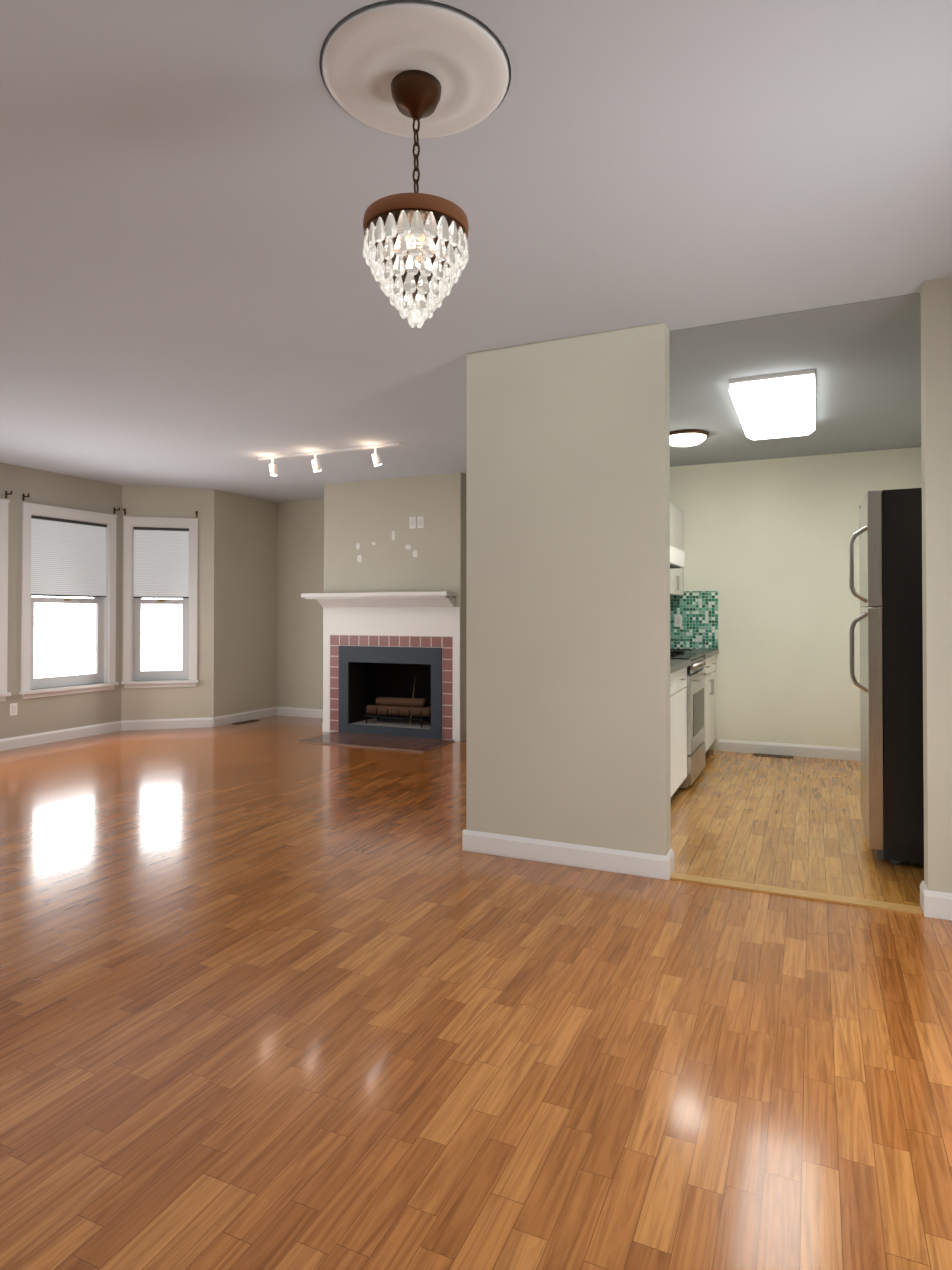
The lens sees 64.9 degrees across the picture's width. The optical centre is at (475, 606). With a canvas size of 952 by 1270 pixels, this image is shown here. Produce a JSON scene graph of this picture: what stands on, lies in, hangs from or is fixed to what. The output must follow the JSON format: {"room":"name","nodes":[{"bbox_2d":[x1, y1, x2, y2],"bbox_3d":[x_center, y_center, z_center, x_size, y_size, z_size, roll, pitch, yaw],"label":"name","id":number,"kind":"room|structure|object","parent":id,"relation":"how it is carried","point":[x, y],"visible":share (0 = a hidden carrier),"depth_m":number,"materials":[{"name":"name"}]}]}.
{"room":"empty living room","nodes":[
{"label":"empty living room","id":0,"kind":"room"},
{"bbox_2d":[0,462,323,738],"bbox_3d":[-1.543,-0.034,3.427,8.070,2.600,10.020,0,-1,24],"label":"wall","id":1,"kind":"structure","parent":0,"point":[259,617],"depth_m":8.27,"materials":[{"name":"paint"}]},
{"bbox_2d":[0,491,11,701],"bbox_3d":[-4.512,-0.101,6.349,0.240,1.905,1.061,0,-1,24],"label":"window","id":2,"kind":"structure","parent":1,"relation":"in","point":[4,693],"depth_m":6.76,"materials":[{"name":"white wood"}]},
{"bbox_2d":[10,703,16,715],"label":"outlet","id":3,"kind":"object","parent":1,"relation":"attached to","point":[13,706],"depth_m":6.85,"materials":[{"name":"white plastic"}]},
{"bbox_2d":[19,493,119,698],"bbox_3d":[-4.034,-0.089,7.410,0.240,1.905,1.041,0,-1,24],"label":"window","id":4,"kind":"structure","parent":1,"relation":"in","point":[68,625],"depth_m":7.42,"materials":[{"name":"white"}]},
{"bbox_2d":[121,508,198,687],"bbox_3d":[-3.393,-0.082,8.081,0.765,1.905,0.240,0,-1,-16],"label":"window","id":5,"kind":"structure","parent":1,"relation":"in","point":[160,593],"depth_m":8.09,"materials":[{"name":"white wood"}]},
{"bbox_2d":[0,706,951,920],"bbox_3d":[-1.541,1.213,3.413,7.744,0.105,9.700,0,-1,24],"label":"baseboard","id":6,"kind":"structure","parent":1,"relation":"attached to","point":[936,904],"depth_m":3.86,"materials":[{"name":"white wood"}]},
{"bbox_2d":[324,472,465,741],"bbox_3d":[-0.707,0.013,7.922,1.592,2.600,0.817,0,-1,24],"label":"wall","id":7,"kind":"structure","parent":0,"point":[365,514],"depth_m":7.50,"materials":[{"name":"paint"}]},
{"bbox_2d":[301,591,455,607],"bbox_3d":[-1.001,-0.064,7.493,1.685,0.145,0.204,0,-1,24],"label":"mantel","id":8,"kind":"structure","parent":7,"relation":"attached to","point":[397,599],"depth_m":7.41,"materials":[{"name":"white wood"}]},
{"bbox_2d":[356,531,417,562],"bbox_3d":[-0.908,-0.605,7.571,0.725,0.310,0.001,0,-1,24],"label":"wall decal","id":9,"kind":"object","parent":7,"relation":"attached to","point":[359,557],"depth_m":7.54,"materials":[{"name":"white"}]},
{"bbox_2d":[323,607,459,741],"bbox_3d":[-0.773,0.662,7.768,1.588,1.300,0.540,0,-1,24],"label":"fireplace","id":10,"kind":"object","parent":7,"relation":"attached to","point":[371,655],"depth_m":7.63,"materials":[{"name":"white paint"}]},
{"bbox_2d":[364,675,430,726],"bbox_3d":[-0.777,0.960,7.720,0.726,0.502,0.290,0,-1,24],"label":"grate","id":11,"kind":"object","parent":10,"relation":"in","point":[402,708],"visible":0.9,"depth_m":7.66,"materials":[{"name":"brown wood"}]},
{"bbox_2d":[409,516,423,528],"label":"switch plates","id":12,"kind":"object","parent":7,"relation":"attached to","point":[412,525],"depth_m":7.42,"materials":[{"name":"white plastic"}]},
{"bbox_2d":[0,715,951,1269],"bbox_3d":[-1.520,1.302,3.457,8.544,0.088,10.400,0,-1,24],"label":"floor","id":13,"kind":"structure","parent":0,"point":[276,993],"depth_m":2.23,"materials":[{"name":"brown wood"}]},
{"bbox_2d":[232,719,259,724],"bbox_3d":[-2.620,1.316,8.532,0.100,0.008,0.350,0,-1,24],"label":"floor vent","id":14,"kind":"object","parent":13,"relation":"in","point":[253,720],"depth_m":8.54,"materials":[{"name":"brown metal"}]},
{"bbox_2d":[299,731,453,752],"bbox_3d":[-0.957,1.299,7.218,1.360,0.014,0.619,0,-1,24],"label":"hearth slab","id":15,"kind":"object","parent":13,"relation":"on","point":[402,743],"visible":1,"depth_m":7.16,"materials":[{"name":"tile"}]},
{"bbox_2d":[670,660,681,796],"bbox_3d":[0.743,0.818,4.315,0.641,0.916,1.109,0,-1,24],"label":"base cabinet","id":16,"kind":"object","parent":13,"relation":"on","point":[678,719],"depth_m":4.77,"materials":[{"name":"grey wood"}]},
{"bbox_2d":[670,659,690,781],"bbox_3d":[1.084,0.826,5.073,0.641,0.916,0.554,0,-1,24],"label":"base cabinet","id":17,"kind":"object","parent":13,"relation":"on","point":[685,663],"depth_m":5.10,"materials":[{"name":"grey wood"}]},
{"bbox_2d":[670,649,711,788],"bbox_3d":[1.382,0.755,5.665,0.696,1.070,0.760,0,-1,24],"label":"stove","id":18,"kind":"object","parent":13,"relation":"on","point":[697,675],"visible":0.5,"depth_m":5.42,"materials":[{"name":"silver metal"}]},
{"bbox_2d":[670,648,718,752],"bbox_3d":[1.704,0.840,6.448,0.641,0.916,0.925,0,-1,24],"label":"base cabinet","id":19,"kind":"object","parent":13,"relation":"on","point":[709,654],"depth_m":6.35,"materials":[{"name":"grey wood"}]},
{"bbox_2d":[753,753,792,758],"bbox_3d":[2.571,1.292,6.479,0.320,0.008,0.100,0,-1,24],"label":"floor vent","id":20,"kind":"object","parent":13,"relation":"in","point":[754,754],"depth_m":6.47,"materials":[{"name":"brown metal"}]},
{"bbox_2d":[849,488,923,864],"bbox_3d":[2.412,0.343,3.894,0.865,1.855,0.750,0,-1,24],"label":"refrigerator","id":21,"kind":"object","parent":13,"relation":"on","point":[889,533],"visible":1,"depth_m":3.66,"materials":[{"name":"black metal"}]},
{"bbox_2d":[0,0,951,501],"bbox_3d":[-1.520,-1.381,3.486,8.544,0.104,10.400,0,-1,24],"label":"ceiling","id":22,"kind":"structure","parent":0,"point":[192,294],"depth_m":2.63,"materials":[{"name":"paint"}]},
{"bbox_2d":[258,442,400,475],"bbox_3d":[-1.248,-1.220,6.282,1.420,0.169,0.096,0,-1,24],"label":"track light","id":23,"kind":"object","parent":22,"relation":"attached to","point":[316,466],"visible":1,"depth_m":6.29,"materials":[{"name":"grey metal"}]},
{"bbox_2d":[319,0,510,137],"bbox_3d":[-0.152,-1.335,1.909,0.484,0.030,0.484,0,-1,24],"label":"ceiling medallion","id":24,"kind":"structure","parent":22,"relation":"attached to","point":[369,53],"depth_m":1.83,"materials":[{"name":"white"}]},
{"bbox_2d":[363,70,468,327],"bbox_3d":[-0.152,-1.014,1.905,0.269,0.612,0.269,0,-1,24],"label":"chandelier","id":25,"kind":"object","parent":22,"relation":"hanging from","point":[416,241],"visible":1,"depth_m":1.84,"materials":[{"name":"clear glass"}]},
{"bbox_2d":[670,429,708,446],"bbox_3d":[1.594,-1.268,5.701,0.350,0.085,0.350,0,-1,24],"label":"dome ceiling light","id":26,"kind":"object","parent":22,"relation":"attached to","point":[686,438],"visible":0.88,"depth_m":5.59,"materials":[{"name":"white glass"}]},
{"bbox_2d":[729,369,815,439],"bbox_3d":[1.931,-1.267,4.819,0.460,0.105,1.230,0,-1,24],"label":"fluorescent ceiling light","id":27,"kind":"object","parent":22,"relation":"attached to","point":[776,405],"visible":1,"depth_m":4.51,"materials":[{"name":"white plastic"}]},
{"bbox_2d":[466,347,509,834],"bbox_3d":[0.834,-0.011,5.598,0.232,2.600,3.787,0,-1,24],"label":"wall","id":28,"kind":"structure","parent":0,"point":[487,371],"depth_m":3.87,"materials":[{"name":"paint"}]},
{"bbox_2d":[510,277,951,892],"bbox_3d":[1.322,-0.035,3.367,2.476,2.600,0.120,0,-1,24],"label":"wall","id":29,"kind":"structure","parent":0,"point":[567,589],"depth_m":3.61,"materials":[{"name":"paint"}]},
{"bbox_2d":[670,447,921,750],"bbox_3d":[2.725,-0.001,6.576,2.876,2.600,0.120,0,-1,24],"label":"wall","id":30,"kind":"structure","parent":0,"point":[766,546],"depth_m":6.53,"materials":[{"name":"paint"}]},
{"bbox_3d":[0.908,-0.012,5.475,0.004,2.600,3.382,0,-1,24],"label":"wall","id":31,"kind":"structure","parent":0,"visible":0},
{"bbox_2d":[670,502,684,595],"bbox_3d":[1.135,-0.498,5.385,0.484,0.770,3.356,0,-1,24],"label":"upper cabinet","id":32,"kind":"object","parent":31,"relation":"attached to","point":[677,559],"visible":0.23,"depth_m":6.42,"materials":[{"name":"white wood"}]},
{"bbox_2d":[670,591,717,648],"bbox_3d":[1.204,0.109,5.351,0.636,0.525,3.362,0,-1,24],"label":"backsplash","id":33,"kind":"structure","parent":31,"relation":"attached to","point":[693,619],"depth_m":6.83,"materials":[{"name":"tile"}]}
]}

